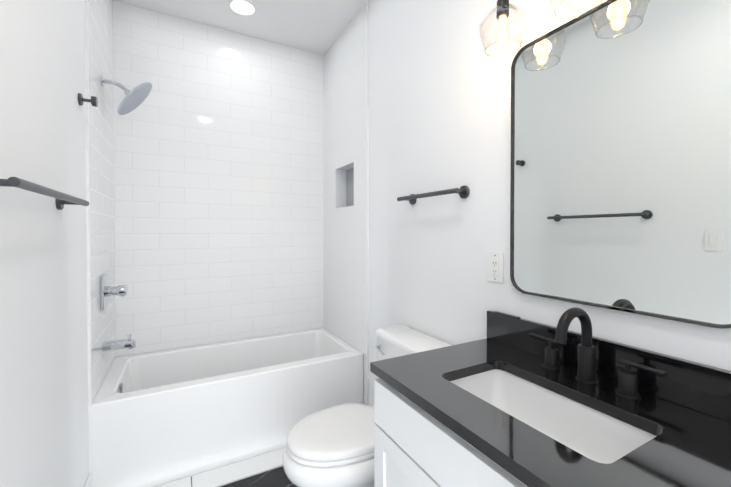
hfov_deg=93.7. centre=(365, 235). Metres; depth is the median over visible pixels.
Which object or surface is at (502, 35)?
sconce
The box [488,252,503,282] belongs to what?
electrical outlet
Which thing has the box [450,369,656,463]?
sink
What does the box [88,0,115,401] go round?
wall tile
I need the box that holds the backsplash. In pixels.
[487,310,730,421]
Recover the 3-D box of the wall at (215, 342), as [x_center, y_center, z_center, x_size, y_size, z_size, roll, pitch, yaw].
[-1.061,-0.133,2.723,1.524,2.905,0.100,0,1,-28]
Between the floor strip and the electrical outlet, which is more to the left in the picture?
the floor strip
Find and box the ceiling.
[114,0,368,54]
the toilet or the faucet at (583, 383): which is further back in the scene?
the toilet
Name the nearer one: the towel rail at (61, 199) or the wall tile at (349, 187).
the towel rail at (61, 199)
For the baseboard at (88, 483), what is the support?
attached to the wall at (43, 358)
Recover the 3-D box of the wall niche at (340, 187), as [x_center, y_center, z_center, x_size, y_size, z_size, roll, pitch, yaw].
[-0.121,-0.382,2.669,0.100,0.324,0.338,0,1,-28]
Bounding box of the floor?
[191,466,296,486]
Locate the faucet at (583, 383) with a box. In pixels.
[528,307,665,399]
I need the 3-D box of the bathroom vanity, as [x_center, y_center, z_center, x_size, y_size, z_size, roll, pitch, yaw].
[0.482,0.773,0.881,0.567,1.136,0.914,0,1,-28]
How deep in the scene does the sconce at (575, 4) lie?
0.99 m
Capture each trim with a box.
[84,0,91,473]
[366,1,368,404]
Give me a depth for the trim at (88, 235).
1.66 m
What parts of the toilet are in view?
bowl, seat, lid, lever, tank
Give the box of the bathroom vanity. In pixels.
[370,307,730,486]
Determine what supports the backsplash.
attached to the wall at (439, 99)
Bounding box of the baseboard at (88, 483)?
[84,473,91,486]
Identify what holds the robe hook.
attached to the wall at (43, 358)
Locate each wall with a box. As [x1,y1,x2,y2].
[0,0,88,486]
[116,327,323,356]
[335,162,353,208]
[363,0,730,406]
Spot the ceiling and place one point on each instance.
(317, 26)
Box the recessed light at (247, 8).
[227,0,257,16]
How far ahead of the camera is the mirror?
0.97 m
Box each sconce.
[479,0,527,57]
[550,0,601,19]
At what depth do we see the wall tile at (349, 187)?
2.77 m
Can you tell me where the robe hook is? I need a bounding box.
[78,93,97,106]
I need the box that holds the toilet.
[282,325,451,486]
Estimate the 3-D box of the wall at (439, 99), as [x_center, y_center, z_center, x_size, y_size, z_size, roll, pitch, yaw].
[0.614,-0.117,1.335,0.100,2.905,4.136,0,1,-28]
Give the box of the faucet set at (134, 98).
[100,75,151,351]
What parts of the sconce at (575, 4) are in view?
lamp shade, bulb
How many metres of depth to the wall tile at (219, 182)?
2.60 m
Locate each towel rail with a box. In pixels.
[0,177,88,209]
[397,185,469,204]
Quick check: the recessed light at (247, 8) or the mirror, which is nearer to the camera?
the mirror
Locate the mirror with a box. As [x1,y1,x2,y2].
[510,0,730,327]
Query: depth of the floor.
1.85 m
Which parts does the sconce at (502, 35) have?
bulb, lamp shade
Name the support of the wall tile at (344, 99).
attached to the wall at (439, 99)
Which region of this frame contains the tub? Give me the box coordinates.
[91,328,362,486]
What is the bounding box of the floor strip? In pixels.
[156,448,283,486]
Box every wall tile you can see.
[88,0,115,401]
[113,0,323,355]
[323,3,365,354]
[346,168,353,206]
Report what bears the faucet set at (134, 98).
attached to the wall tile at (102, 186)
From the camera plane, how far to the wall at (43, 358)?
1.13 m
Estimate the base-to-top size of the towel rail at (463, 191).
0.058 m
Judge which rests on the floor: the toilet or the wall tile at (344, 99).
the toilet
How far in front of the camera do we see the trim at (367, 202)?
2.32 m
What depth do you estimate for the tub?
2.02 m

